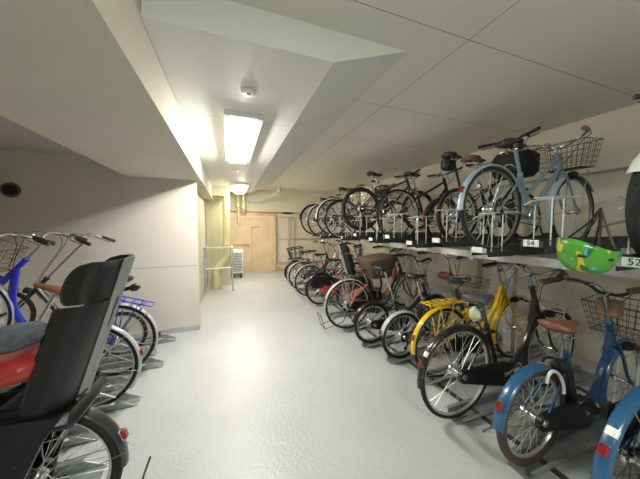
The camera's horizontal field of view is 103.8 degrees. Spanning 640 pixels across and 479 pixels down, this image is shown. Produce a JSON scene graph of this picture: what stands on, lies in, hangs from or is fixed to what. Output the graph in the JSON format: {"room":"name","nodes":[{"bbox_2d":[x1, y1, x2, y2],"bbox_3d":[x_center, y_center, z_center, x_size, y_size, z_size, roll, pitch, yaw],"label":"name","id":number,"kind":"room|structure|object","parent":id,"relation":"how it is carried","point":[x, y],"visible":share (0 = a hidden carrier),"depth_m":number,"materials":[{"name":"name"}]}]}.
{"room":"bicycle parking room","nodes":[
{"label":"bicycle parking room","id":0,"kind":"room"},
{"bbox_2d":[0,270,3,325],"bbox_3d":[-3.224,0.158,1.714,0.100,2.800,11.400,-1,3,-20],"label":"wall","id":1,"kind":"structure","parent":0,"point":[1,300],"depth_m":2.80,"materials":[{"name":"beige paint"}]},
{"bbox_2d":[0,115,80,154],"bbox_3d":[-1.658,-0.882,-0.170,1.600,0.100,6.900,-1,3,-20],"label":"ceiling","id":2,"kind":"structure","parent":0,"point":[13,136],"depth_m":2.50,"materials":[{"name":"white paint"}]},
{"bbox_2d":[0,149,200,332],"bbox_3d":[-2.648,0.119,3.178,2.000,2.320,0.120,-1,3,-20],"label":"wall","id":3,"kind":"structure","parent":0,"point":[154,220],"depth_m":3.09,"materials":[{"name":"white paint"}]},
{"bbox_2d":[0,182,20,197],"bbox_3d":[-3.429,-0.550,2.773,0.170,0.170,0.038,-1,3,-20],"label":"air vent","id":4,"kind":"object","parent":3,"relation":"in","point":[9,189],"visible":1,"depth_m":2.77,"materials":[{"name":"black plastic"}]},
{"bbox_2d":[2,185,15,194],"bbox_3d":[-3.426,-0.549,2.764,0.110,0.110,0.019,-1,3,-20],"label":"grille","id":5,"kind":"object","parent":4,"relation":"attached to","point":[6,189],"depth_m":2.76,"materials":[{"name":"black plastic"}]},
{"bbox_2d":[129,325,199,336],"bbox_3d":[-2.626,1.246,3.178,2.000,0.070,0.030,-1,3,-20],"label":"baseboard","id":6,"kind":"structure","parent":3,"relation":"attached to","point":[193,327],"depth_m":3.40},
{"bbox_2d":[197,192,206,303],"bbox_3d":[-2.318,0.168,4.707,0.120,2.060,2.520,-1,3,-20],"label":"wall","id":7,"kind":"structure","parent":0,"point":[201,202],"depth_m":5.01,"materials":[{"name":"beige paint"}]},
{"bbox_2d":[206,197,230,286],"bbox_3d":[-2.731,-0.197,6.827,0.520,2.580,1.700,-1,3,-20],"label":"wall","id":8,"kind":"structure","parent":0,"point":[214,214],"depth_m":6.01,"materials":[{"name":"beige paint"}]},
{"bbox_2d":[0,0,212,199],"bbox_3d":[-1.341,-0.967,1.400,0.850,0.540,9.640,-1,3,-20],"label":"beam","id":9,"kind":"structure","parent":8,"relation":"attached to","point":[88,77],"depth_m":1.15,"materials":[{"name":"beige paint"}]},
{"bbox_2d":[212,185,229,197],"bbox_3d":[-2.307,-1.104,5.814,0.400,0.220,0.400,-1,3,-20],"label":"trim","id":10,"kind":"structure","parent":8,"relation":"attached to","point":[217,191],"depth_m":5.64,"materials":[{"name":"white paint"}]},
{"bbox_2d":[230,211,292,271],"bbox_3d":[-1.836,0.070,8.014,2.000,1.900,0.128,-1,3,-20],"label":"wall","id":11,"kind":"structure","parent":0,"point":[255,232],"depth_m":7.95,"materials":[{"name":"brown wood"}]},
{"bbox_2d":[230,190,336,212],"bbox_3d":[-0.898,-1.237,8.289,4.000,0.680,0.220,-1,3,-20],"label":"trim","id":12,"kind":"structure","parent":11,"relation":"attached to","point":[285,201],"depth_m":8.04,"materials":[{"name":"beige paint"}]},
{"bbox_2d":[140,0,406,192],"bbox_3d":[-1.078,-1.228,4.027,1.440,0.220,5.780,-1,3,-20],"label":"ceiling","id":13,"kind":"structure","parent":0,"point":[304,77],"depth_m":1.53,"materials":[{"name":"white paint"}]},
{"bbox_2d":[233,183,249,193],"bbox_3d":[-1.884,-1.196,5.963,0.300,0.052,1.460,-1,3,-20],"label":"ceiling light","id":14,"kind":"object","parent":13,"relation":"attached to","point":[239,188],"visible":1,"depth_m":5.68,"materials":[{"name":"white plastic"}]},
{"bbox_2d":[224,109,262,163],"bbox_3d":[-0.861,-1.021,2.706,0.300,0.052,1.530,-1,3,-20],"label":"ceiling light","id":15,"kind":"object","parent":13,"relation":"attached to","point":[242,129],"visible":1,"depth_m":2.33,"materials":[{"name":"white plastic"}]},
{"bbox_2d":[240,87,255,96],"bbox_3d":[-0.478,-0.979,1.680,0.104,0.026,0.104,-1,3,-20],"label":"smoke detector","id":16,"kind":"object","parent":13,"relation":"attached to","point":[246,91],"visible":1,"depth_m":1.66,"materials":[{"name":"white plastic"}]},
{"bbox_2d":[57,267,639,478],"bbox_3d":[-0.356,1.351,2.819,6.400,0.100,11.400,-1,3,-20],"label":"floor","id":17,"kind":"structure","parent":0,"point":[262,390],"depth_m":2.01,"materials":[{"name":"grey concrete"}]},
{"bbox_2d":[50,456,107,478],"bbox_3d":[-1.955,1.133,1.215,1.450,0.507,0.179,-1,3,-20],"label":"tray","id":18,"kind":"object","parent":17,"relation":"on","point":[78,467],"visible":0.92,"depth_m":1.47,"materials":[{"name":"metal"}]},
{"bbox_2d":[0,320,157,363],"bbox_3d":[-2.548,1.058,2.615,1.450,0.507,0.179,-1,3,-20],"label":"tray","id":19,"kind":"object","parent":17,"relation":"on","point":[127,356],"visible":0.2,"depth_m":2.73,"materials":[{"name":"metal"}]},
{"bbox_2d":[0,233,147,354],"bbox_3d":[-2.589,0.624,2.518,1.393,1.359,0.588,-2,4,-35],"label":"bicycle","id":20,"kind":"object","parent":19,"relation":"on","point":[25,299],"visible":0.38,"depth_m":2.54,"materials":[{"name":"black paint"}]},
{"bbox_2d":[22,287,31,293],"bbox_3d":[-2.923,0.520,2.534,0.102,0.062,0.066,19,-4,-20],"label":"lamp","id":21,"kind":"object","parent":20,"relation":"attached to","point":[26,289],"depth_m":2.51,"materials":[{"name":"black plastic"}]},
{"bbox_2d":[62,425,98,448],"bbox_3d":[-2.206,1.118,1.496,1.450,0.507,0.179,-1,3,-20],"label":"tray","id":22,"kind":"object","parent":17,"relation":"on","point":[86,436],"visible":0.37,"depth_m":1.72,"materials":[{"name":"metal"}]},
{"bbox_2d":[0,356,164,392],"bbox_3d":[-2.324,1.070,2.377,1.450,0.507,0.179,-1,3,-20],"label":"tray","id":23,"kind":"object","parent":17,"relation":"on","point":[150,363],"visible":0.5,"depth_m":2.54,"materials":[{"name":"metal"}]},
{"bbox_2d":[0,231,160,375],"bbox_3d":[-2.418,0.625,2.185,1.739,1.394,0.591,-2,4,-31],"label":"bicycle","id":24,"kind":"object","parent":23,"relation":"on","point":[9,297],"visible":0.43,"depth_m":2.25,"materials":[{"name":"blue paint"}]},
{"bbox_2d":[0,239,28,271],"bbox_3d":[-2.758,0.137,2.074,0.276,0.228,0.365,24,-5,-19],"label":"basket","id":25,"kind":"object","parent":24,"relation":"on","point":[15,249],"depth_m":2.22,"materials":[{"name":"brown metal"}]},
{"bbox_2d":[46,310,176,349],"bbox_3d":[-2.522,1.039,2.953,1.450,0.507,0.179,-1,3,-20],"label":"tray","id":26,"kind":"object","parent":17,"relation":"on","point":[164,338],"visible":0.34,"depth_m":3.12,"materials":[{"name":"metal"}]},
{"bbox_2d":[91,392,141,411],"bbox_3d":[-2.176,1.100,1.825,1.450,0.507,0.179,-1,3,-20],"label":"tray","id":27,"kind":"object","parent":17,"relation":"on","point":[126,400],"visible":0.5,"depth_m":2.04,"materials":[{"name":"metal"}]},
{"bbox_2d":[0,233,143,406],"bbox_3d":[-2.276,0.647,1.783,1.726,1.393,0.591,-1,3,-9],"label":"bicycle","id":28,"kind":"object","parent":27,"relation":"on","point":[137,352],"visible":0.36,"depth_m":1.99,"materials":[{"name":"black paint"}]},
{"bbox_2d":[101,375,136,392],"bbox_3d":[-2.385,1.088,2.047,1.450,0.507,0.179,-1,3,-20],"label":"tray","id":29,"kind":"object","parent":17,"relation":"on","point":[118,384],"visible":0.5,"depth_m":2.29,"materials":[{"name":"metal"}]},
{"bbox_2d":[204,245,234,292],"bbox_3d":[-2.296,0.646,5.729,0.650,0.995,0.504,-1,3,-20],"label":"guard rail","id":30,"kind":"object","parent":17,"relation":"on","point":[205,247],"visible":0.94,"depth_m":5.50,"materials":[{"name":"metal"}]},
{"bbox_2d":[212,196,230,289],"bbox_3d":[-2.269,0.070,5.771,0.430,2.140,0.215,-1,3,-20],"label":"drain pipe","id":31,"kind":"object","parent":17,"relation":"on","point":[223,261],"visible":0.97,"depth_m":5.74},
{"bbox_2d":[231,249,242,277],"bbox_3d":[-2.351,0.674,7.119,0.320,0.790,0.340,-1,3,-20],"label":"outdoor unit","id":32,"kind":"object","parent":17,"relation":"on","point":[237,253],"visible":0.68,"depth_m":6.98,"materials":[{"name":"white metal"}]},
{"bbox_2d":[233,253,241,269],"bbox_3d":[-2.298,0.629,6.969,0.260,0.507,0.012,-1,3,-20],"label":"grille","id":33,"kind":"object","parent":32,"relation":"attached to","point":[237,257],"depth_m":6.97,"materials":[{"name":"white plastic"}]},
{"bbox_2d":[306,288,382,297],"bbox_3d":[0.566,0.933,5.422,1.780,0.459,0.172,-1,3,-20],"label":"tray","id":34,"kind":"object","parent":17,"relation":"on","point":[320,293],"visible":0.14,"depth_m":5.18,"materials":[{"name":"grey metal"}]},
{"bbox_2d":[293,240,363,295],"bbox_3d":[0.272,0.587,5.297,1.725,1.134,0.606,-1,3,-20],"label":"bicycle","id":35,"kind":"object","parent":34,"relation":"on","point":[312,266],"visible":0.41,"depth_m":5.14,"materials":[{"name":"black paint"}]},
{"bbox_2d":[347,248,363,260],"bbox_3d":[0.755,0.323,5.458,0.276,0.228,0.365,-6,5,-20],"label":"basket","id":36,"kind":"object","parent":35,"relation":"on","point":[354,259],"depth_m":5.43,"materials":[{"name":"metal"}]},
{"bbox_2d":[316,279,400,306],"bbox_3d":[0.770,0.963,4.859,1.780,0.459,0.172,-1,3,-20],"label":"tray","id":37,"kind":"object","parent":17,"relation":"on","point":[385,295],"visible":0.36,"depth_m":4.78,"materials":[{"name":"grey metal"}]},
{"bbox_2d":[304,243,381,304],"bbox_3d":[0.484,0.630,4.737,1.622,1.108,0.602,-1,3,-20],"label":"bicycle","id":38,"kind":"object","parent":37,"relation":"on","point":[319,280],"visible":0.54,"depth_m":4.56,"materials":[{"name":"red paint"}]},
{"bbox_2d":[329,281,420,317],"bbox_3d":[0.975,0.993,4.295,1.780,0.459,0.172,-1,3,-20],"label":"tray","id":39,"kind":"object","parent":17,"relation":"on","point":[332,314],"visible":0.27,"depth_m":4.14,"materials":[{"name":"grey metal"}]},
{"bbox_2d":[335,244,417,311],"bbox_3d":[1.024,0.635,4.326,1.656,1.144,0.587,-1,3,-20],"label":"bicycle","id":40,"kind":"object","parent":39,"relation":"on","point":[347,260],"visible":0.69,"depth_m":4.11,"materials":[{"name":"orange paint"}]},
{"bbox_2d":[342,288,439,331],"bbox_3d":[1.162,1.021,3.779,1.780,0.459,0.172,-1,3,-20],"label":"tray","id":41,"kind":"object","parent":17,"relation":"on","point":[360,323],"visible":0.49,"depth_m":3.63,"materials":[{"name":"grey metal"}]},
{"bbox_2d":[317,245,429,328],"bbox_3d":[0.866,0.664,3.674,1.885,1.155,0.600,-1,3,-20],"label":"bicycle","id":42,"kind":"object","parent":41,"relation":"on","point":[367,262],"visible":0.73,"depth_m":3.53,"materials":[{"name":"metal"}]},
{"bbox_2d":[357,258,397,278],"bbox_3d":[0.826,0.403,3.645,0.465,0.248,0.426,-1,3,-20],"label":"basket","id":43,"kind":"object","parent":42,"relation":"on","point":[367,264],"depth_m":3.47,"materials":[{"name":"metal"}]},
{"bbox_2d":[358,253,396,278],"bbox_3d":[0.826,0.370,3.643,0.494,0.345,0.452,-1,3,-20],"label":"basket","id":44,"kind":"object","parent":42,"relation":"on","point":[367,262],"depth_m":3.48,"materials":[{"name":"brown fabric"}]},
{"bbox_2d":[398,254,426,272],"bbox_3d":[1.401,0.361,3.852,0.276,0.228,0.365,-6,5,-20],"label":"basket","id":45,"kind":"object","parent":42,"relation":"on","point":[406,257],"depth_m":3.82,"materials":[{"name":"metal"}]},
{"bbox_2d":[361,296,474,347],"bbox_3d":[1.351,1.046,3.317,1.780,0.459,0.172,-1,3,-20],"label":"tray","id":46,"kind":"object","parent":17,"relation":"on","point":[365,345],"visible":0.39,"depth_m":3.13,"materials":[{"name":"grey metal"}]},
{"bbox_2d":[348,254,449,342],"bbox_3d":[1.085,0.737,3.224,1.512,1.058,0.602,-1,3,-20],"label":"bicycle","id":47,"kind":"object","parent":46,"relation":"on","point":[375,324],"visible":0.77,"depth_m":3.13,"materials":[{"name":"black paint"}]},
{"bbox_2d":[417,270,449,293],"bbox_3d":[1.534,0.570,3.378,0.276,0.228,0.365,-6,5,-20],"label":"basket","id":48,"kind":"object","parent":47,"relation":"on","point":[428,281],"depth_m":3.33,"materials":[{"name":"metal"}]},
{"bbox_2d":[385,303,501,364],"bbox_3d":[1.563,1.065,2.968,1.780,0.459,0.172,-1,3,-20],"label":"tray","id":49,"kind":"object","parent":17,"relation":"on","point":[392,361],"visible":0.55,"depth_m":2.80,"materials":[{"name":"grey metal"}]},
{"bbox_2d":[374,251,489,358],"bbox_3d":[1.331,0.716,2.865,1.522,1.138,0.602,-1,3,-20],"label":"bicycle","id":50,"kind":"object","parent":49,"relation":"on","point":[404,336],"visible":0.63,"depth_m":2.77,"materials":[{"name":"metal"}]},
{"bbox_2d":[449,274,489,298],"bbox_3d":[1.780,0.580,3.021,0.276,0.228,0.365,-6,5,-20],"label":"basket","id":51,"kind":"object","parent":50,"relation":"on","point":[483,281],"depth_m":2.96,"materials":[{"name":"metal"}]},
{"bbox_2d":[303,281,611,478],"bbox_3d":[1.211,1.251,3.596,1.150,0.015,6.900,-1,3,-20],"label":"rail","id":52,"kind":"object","parent":17,"relation":"on","point":[555,471],"visible":0.28,"depth_m":2.12,"materials":[{"name":"metal"}]},
{"bbox_2d":[331,238,639,353],"bbox_3d":[1.732,0.654,3.221,1.275,1.248,6.400,-1,3,-20],"label":"rack","id":53,"kind":"object","parent":17,"relation":"on","point":[522,259],"visible":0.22,"depth_m":2.78,"materials":[{"name":"metal"}]},
{"bbox_2d":[319,222,335,238],"bbox_3d":[0.819,-0.209,5.346,1.813,0.347,0.182,-1,3,-20],"label":"tray","id":54,"kind":"object","parent":53,"relation":"on","point":[323,236],"visible":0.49,"depth_m":5.03,"materials":[{"name":"metal"}]},
{"bbox_2d":[305,192,379,236],"bbox_3d":[0.548,-0.539,5.230,1.759,0.958,0.602,-1,3,-20],"label":"bicycle","id":55,"kind":"object","parent":54,"relation":"on","point":[307,216],"visible":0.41,"depth_m":5.07,"materials":[{"name":"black metal"}]},
{"bbox_2d":[311,221,365,235],"bbox_3d":[0.649,-0.264,5.814,1.813,0.347,0.182,-1,3,-20],"label":"tray","id":56,"kind":"object","parent":53,"relation":"on","point":[311,221],"visible":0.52,"depth_m":5.53,"materials":[{"name":"metal"}]},
{"bbox_2d":[299,192,368,233],"bbox_3d":[0.378,-0.594,5.698,1.759,0.958,0.602,-1,3,-20],"label":"bicycle","id":57,"kind":"object","parent":56,"relation":"on","point":[338,195],"visible":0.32,"depth_m":5.51,"materials":[{"name":"green paint"}]},
{"bbox_2d":[341,220,368,240],"bbox_3d":[1.157,-0.171,4.459,1.783,0.347,0.182,-1,3,-20],"label":"tray","id":58,"kind":"object","parent":53,"relation":"on","point":[345,238],"visible":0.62,"depth_m":4.17,"materials":[{"name":"metal"}]},
{"bbox_2d":[322,183,409,238],"bbox_3d":[0.858,-0.496,4.354,1.724,0.946,0.605,-1,3,-20],"label":"bicycle","id":59,"kind":"object","parent":58,"relation":"on","point":[357,223],"visible":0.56,"depth_m":4.25,"materials":[{"name":"metal"}]},
{"bbox_2d":[383,184,405,198],"bbox_3d":[1.341,-0.853,4.510,0.276,0.228,0.365,-6,5,-20],"label":"basket","id":60,"kind":"object","parent":59,"relation":"on","point":[403,184],"depth_m":4.48,"materials":[{"name":"metal"}]},
{"bbox_2d":[328,219,402,236],"bbox_3d":[0.990,-0.234,4.874,1.813,0.347,0.182,-1,3,-20],"label":"tray","id":61,"kind":"object","parent":53,"relation":"on","point":[335,233],"visible":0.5,"depth_m":4.61,"materials":[{"name":"metal"}]},
{"bbox_2d":[315,180,396,234],"bbox_3d":[0.738,-0.589,4.763,1.759,1.008,0.602,-1,3,-20],"label":"bicycle","id":62,"kind":"object","parent":61,"relation":"on","point":[341,189],"visible":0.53,"depth_m":4.66,"materials":[{"name":"beige paint"}]},
{"bbox_2d":[373,184,391,197],"bbox_3d":[1.219,-0.936,4.920,0.276,0.247,0.365,-1,3,-20],"label":"basket","id":63,"kind":"object","parent":62,"relation":"on","point":[380,186],"depth_m":4.80,"materials":[{"name":"black metal"}]},
{"bbox_2d":[369,218,405,242],"bbox_3d":[1.465,-0.140,3.699,1.723,0.347,0.182,-1,3,-20],"label":"tray","id":64,"kind":"object","parent":53,"relation":"on","point":[376,239],"visible":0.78,"depth_m":3.42,"materials":[{"name":"metal"}]},
{"bbox_2d":[353,215,440,237],"bbox_3d":[1.317,-0.209,4.046,1.763,0.347,0.182,-1,3,-20],"label":"tray","id":65,"kind":"object","parent":53,"relation":"on","point":[356,235],"visible":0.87,"depth_m":3.80,"materials":[{"name":"metal"}]},
{"bbox_2d":[341,169,433,230],"bbox_3d":[1.112,-0.604,3.918,1.710,0.928,0.604,-1,3,-20],"label":"bicycle","id":66,"kind":"object","parent":65,"relation":"on","point":[362,208],"visible":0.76,"depth_m":3.81,"materials":[{"name":"metal"}]},
{"bbox_2d":[376,167,472,235],"bbox_3d":[1.528,-0.481,3.511,1.709,0.988,0.604,-1,3,-20],"label":"bicycle","id":67,"kind":"object","parent":53,"relation":"on","point":[406,174],"visible":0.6,"depth_m":3.40,"materials":[{"name":"black paint"}]},
{"bbox_2d":[385,213,481,240],"bbox_3d":[1.595,-0.171,3.339,1.723,0.347,0.182,-1,3,-20],"label":"tray","id":68,"kind":"object","parent":53,"relation":"on","point":[394,237],"visible":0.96,"depth_m":3.11,"materials":[{"name":"metal"}]},
{"bbox_2d":[406,216,497,247],"bbox_3d":[1.731,-0.101,2.966,1.723,0.347,0.182,-1,3,-20],"label":"tray","id":69,"kind":"object","parent":53,"relation":"on","point":[417,243],"visible":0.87,"depth_m":2.69,"materials":[{"name":"metal"}]},
{"bbox_2d":[418,152,514,239],"bbox_3d":[1.815,-0.471,2.977,1.492,1.024,0.524,-1,3,-20],"label":"bicycle","id":70,"kind":"object","parent":69,"relation":"on","point":[448,163],"visible":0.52,"depth_m":2.85,"materials":[{"name":"black paint"}]},
{"bbox_2d":[431,208,560,245],"bbox_3d":[1.852,-0.130,2.572,1.763,0.347,0.182,-1,3,-20],"label":"tray","id":71,"kind":"object","parent":53,"relation":"on","point":[442,240],"visible":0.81,"depth_m":2.37,"materials":[{"name":"metal"}]},
{"bbox_2d":[426,126,540,237],"bbox_3d":[1.724,-0.514,2.571,1.436,1.054,0.577,0,3,-2],"label":"bicycle","id":72,"kind":"object","parent":71,"relation":"on","point":[528,162],"visible":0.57,"depth_m":2.45,"materials":[{"name":"black paint"}]},
{"bbox_2d":[471,211,556,256],"bbox_3d":[1.992,-0.059,2.190,1.763,0.347,0.182,-1,3,-20],"label":"tray","id":73,"kind":"object","parent":53,"relation":"on","point":[509,249],"visible":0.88,"depth_m":1.93,"materials":[{"name":"metal"}]},
{"bbox_2d":[453,125,603,251],"bbox_3d":[1.824,-0.397,2.122,1.722,0.968,0.551,-1,3,-20],"label":"bicycle","id":74,"kind":"object","parent":73,"relation":"on","point":[517,184],"visible":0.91,"depth_m":2.05,"materials":[{"name":"grey paint"}]},
{"bbox_2d":[534,137,603,172],"bbox_3d":[2.202,-0.734,2.241,0.276,0.228,0.365,-6,5,-20],"label":"basket","id":75,"kind":"object","parent":74,"relation":"on","point":[559,165],"depth_m":2.19,"materials":[{"name":"metal"}]},
{"bbox_2d":[563,171,578,177],"bbox_3d":[2.189,-0.570,2.193,0.102,0.062,0.066,-1,3,-20],"label":"lamp","id":76,"kind":"object","parent":74,"relation":"attached to","point":[572,174],"depth_m":2.19,"materials":[{"name":"black plastic"}]},
{"bbox_2d":[519,196,631,252],"bbox_3d":[2.102,-0.115,1.822,1.803,0.347,0.182,-1,3,-20],"label":"tray","id":77,"kind":"object","parent":53,"relation":"on","point":[549,244],"visible":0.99,"depth_m":1.61,"materials":[{"name":"metal"}]},
{"bbox_2d":[615,205,639,270],"bbox_3d":[2.226,-0.037,1.403,1.858,0.347,0.182,-1,3,-20],"label":"tray","id":78,"kind":"object","parent":53,"relation":"on","point":[629,261],"visible":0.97,"depth_m":1.15,"materials":[{"name":"metal"}]},
{"bbox_2d":[556,208,622,273],"bbox_3d":[1.248,0.006,1.167,0.218,0.306,0.190,1,3,13],"label":"helmet","id":79,"kind":"object","parent":78,"relation":"hanging from","point":[576,255],"visible":1,"depth_m":1.12,"materials":[{"name":"green plastic"}]},
{"bbox_2d":[595,94,639,256],"bbox_3d":[2.069,-0.421,1.367,1.728,1.058,0.602,-1,3,-20],"label":"bicycle","id":80,"kind":"object","parent":78,"relation":"on","point":[632,201],"visible":0.98,"depth_m":1.15,"materials":[{"name":"metal"}]},
{"bbox_2d":[426,313,550,384],"bbox_3d":[1.793,1.083,2.627,1.780,0.459,0.172,-1,3,-20],"label":"tray","id":81,"kind":"object","parent":17,"relation":"on","point":[479,360],"visible":0.36,"depth_m":2.69,"materials":[{"name":"grey metal"}]},
{"bbox_2d":[410,257,534,376],"bbox_3d":[1.632,0.734,2.539,1.721,1.137,0.600,-1,3,-20],"label":"bicycle","id":82,"kind":"object","parent":81,"relation":"on","point":[501,299],"visible":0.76,"depth_m":2.43,"materials":[{"name":"yellow paint"}]},
{"bbox_2d":[506,296,518,301],"bbox_3d":[2.008,0.627,2.617,0.102,0.062,0.066,-1,3,-20],"label":"lamp","id":83,"kind":"object","parent":82,"relation":"attached to","point":[512,299],"depth_m":2.61,"materials":[{"name":"black plastic"}]},
{"bbox_2d":[447,332,594,424],"bbox_3d":[1.821,1.108,2.169,1.780,0.459,0.172,-1,3,-20],"label":"tray","id":84,"kind":"object","parent":17,"relation":"on","point":[486,404],"visible":0.49,"depth_m":2.09,"materials":[{"name":"grey metal"}]},
{"bbox_2d":[416,262,586,418],"bbox_3d":[1.536,0.775,2.048,1.807,1.108,0.602,-1,3,-20],"label":"bicycle","id":85,"kind":"object","parent":84,"relation":"on","point":[497,373],"visible":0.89,"depth_m":1.94,"materials":[{"name":"black paint"}]},
{"bbox_2d":[544,310,554,317],"bbox_3d":[1.933,0.637,2.132,0.102,0.062,0.066,-1,3,-20],"label":"lamp","id":86,"kind":"object","parent":85,"relation":"attached to","point":[550,313],"depth_m":2.12,"materials":[{"name":"black plastic"}]},
{"bbox_2d":[518,276,586,312],"bbox_3d":[2.034,0.475,2.213,0.276,0.228,0.365,-6,5,-20],"label":"basket","id":87,"kind":"object","parent":85,"relation":"on","point":[549,310],"depth_m":2.14,"materials":[{"name":"metal"}]},
{"bbox_2d":[507,352,639,478],"bbox_3d":[1.996,1.129,1.776,1.780,0.459,0.172,-1,3,-20],"label":"tray","id":88,"kind":"object","parent":17,"relation":"on","point":[568,444],"visible":0.42,"depth_m":1.64,"materials":[{"name":"grey metal"}]},
{"bbox_2d":[481,277,639,465],"bbox_3d":[1.752,0.825,1.671,1.628,1.048,0.602,-1,3,-20],"label":"bicycle","id":89,"kind":"object","parent":88,"relation":"on","point":[571,410],"visible":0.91,"depth_m":1.56,"materials":[{"name":"blue metal"}]},
{"bbox_2d":[581,294,639,340],"bbox_3d":[2.213,0.567,1.825,0.276,0.228,0.365,-6,5,-20],"label":"basket","id":90,"kind":"object","parent":89,"relation":"on","point":[627,328],"depth_m":1.87,"materials":[{"name":"metal"}]},
{"bbox_2d":[616,341,635,350],"bbox_3d":[2.136,0.751,1.754,0.102,0.062,0.066,-1,3,-20],"label":"lamp","id":91,"kind":"object","parent":89,"relation":"attached to","point":[620,346],"depth_m":1.75,"materials":[{"name":"black plastic"}]},
{"bbox_3d":[0.378,0.905,5.938,1.780,0.459,0.172,-1,3,-20],"label":"tray","id":92,"kind":"object","parent":17,"relation":"on","visible":0},
{"bbox_2d":[287,243,347,289],"bbox_3d":[0.085,0.614,5.816,1.725,1.024,0.605,-1,3,-20],"label":"bicycle","id":93,"kind":"object","parent":92,"relation":"on","point":[303,276],"visible":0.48,"depth_m":5.66,"materials":[{"name":"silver metal"}]},
{"bbox_3d":[0.191,0.877,6.455,1.780,0.459,0.172,-1,3,-20],"label":"tray","id":94,"kind":"object","parent":17,"relation":"on","visible":0},
{"bbox_2d":[284,240,343,283],"bbox_3d":[-0.115,0.568,6.359,1.622,1.058,0.602,-1,3,-20],"label":"bicycle","id":95,"kind":"object","parent":94,"relation":"on","point":[326,242],"visible":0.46,"depth_m":6.22,"materials":[{"name":"black paint"}]},
{"bbox_2d":[286,246,303,260],"bbox_3d":[-0.600,0.344,6.171,0.359,0.296,0.359,-10,6,-19],"label":"basket","id":96,"kind":"object","parent":95,"relation":"on","point":[300,247],"depth_m":6.19,"materials":[{"name":"black metal"}]},
{"bbox_3d":[2.211,1.148,1.418,1.780,0.459,0.172,-1,3,-20],"label":"tray","id":97,"kind":"object","parent":17,"relation":"on","visible":0},
{"bbox_2d":[589,286,639,478],"bbox_3d":[1.983,0.839,1.330,1.787,1.058,0.602,-1,3,-20],"label":"bicycle","id":98,"kind":"object","parent":97,"relation":"on","point":[622,420],"visible":1,"depth_m":1.07,"materials":[{"name":"blue metal"}]},
{"bbox_3d":[-1.967,1.153,0.839,1.450,0.507,0.179,-1,3,-20],"label":"tray","id":99,"kind":"object","parent":17,"relation":"on","visible":0},
{"bbox_2d":[0,254,150,478],"bbox_3d":[-1.724,0.742,0.924,1.834,1.294,0.595,-2,4,-28],"label":"bicycle","id":100,"kind":"object","parent":99,"relation":"on","point":[37,415],"visible":1,"depth_m":1.01,"materials":[{"name":"black paint"}]},
{"bbox_2d":[0,342,39,388],"bbox_3d":[-1.286,0.534,0.989,0.376,0.193,0.270,-1,3,-20],"label":"seat cushion","id":101,"kind":"object","parent":100,"relation":"on","point":[24,364],"depth_m":0.94,"materials":[{"name":"red plastic"}]},
{"bbox_2d":[0,321,46,354],"bbox_3d":[-1.302,0.394,0.913,0.520,0.142,0.188,-1,3,-20],"label":"seat cushion","id":102,"kind":"object","parent":100,"relation":"on","point":[15,337],"visible":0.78,"depth_m":0.93,"materials":[{"name":"grey fabric"}]},
{"bbox_2d":[230,0,639,193],"bbox_3d":[0.631,-1.335,3.033,4.300,0.100,11.400,-1,3,-20],"label":"ceiling","id":103,"kind":"structure","parent":0,"point":[471,74],"depth_m":1.88,"materials":[{"name":"white paint"}]},
{"bbox_2d":[236,194,240,222],"bbox_3d":[-2.439,-1.013,7.475,0.140,1.020,0.140,-1,3,-20],"label":"vertical pipe","id":104,"kind":"object","parent":103,"relation":"attached to","point":[238,204],"visible":0.9,"depth_m":7.44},
{"bbox_2d":[241,193,245,212],"bbox_3d":[-2.288,-1.166,7.522,0.140,0.720,0.140,-1,3,-20],"label":"vertical pipe","id":105,"kind":"object","parent":103,"relation":"attached to","point":[243,196],"visible":0.9,"depth_m":7.48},
{"bbox_2d":[248,187,280,202],"bbox_3d":[-1.639,-1.321,7.494,1.134,0.406,0.230,1,3,21],"label":"ceiling pipe","id":106,"kind":"object","parent":103,"relation":"attached to","point":[278,189],"visible":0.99,"depth_m":7.39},
{"bbox_2d":[338,168,639,375],"bbox_3d":[2.558,-0.034,3.803,0.100,2.600,11.400,-1,3,-20],"label":"wall","id":107,"kind":"structure","parent":0,"point":[607,186],"depth_m":2.88,"materials":[{"name":"beige paint"}]},
{"bbox_2d":[454,246,482,285],"bbox_3d":[2.374,0.335,4.022,0.171,0.750,0.420,-1,3,-20],"label":"wall box","id":108,"kind":"object","parent":107,"relation":"attached to","point":[467,267],"visible":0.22,"depth_m":3.91,"materials":[{"name":"beige metal"}]},
{"bbox_2d":[337,103,639,209],"bbox_3d":[2.464,-1.041,3.715,0.120,0.560,11.400,-1,3,-20],"label":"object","id":109,"kind":"structure","parent":107,"relation":"attached to","point":[620,128],"depth_m":2.73,"materials":[{"name":"beige paint"}]},
{"bbox_3d":[-0.949,-0.286,8.482,4.200,2.600,0.100,-1,3,-20],"label":"wall","id":110,"kind":"structure","parent":0,"visible":0},
{"bbox_2d":[276,212,337,269],"bbox_3d":[-0.149,0.036,8.640,2.710,1.900,0.100,-1,3,-20],"label":"door","id":111,"kind":"structure","parent":110,"relation":"in","point":[290,232],"depth_m":8.39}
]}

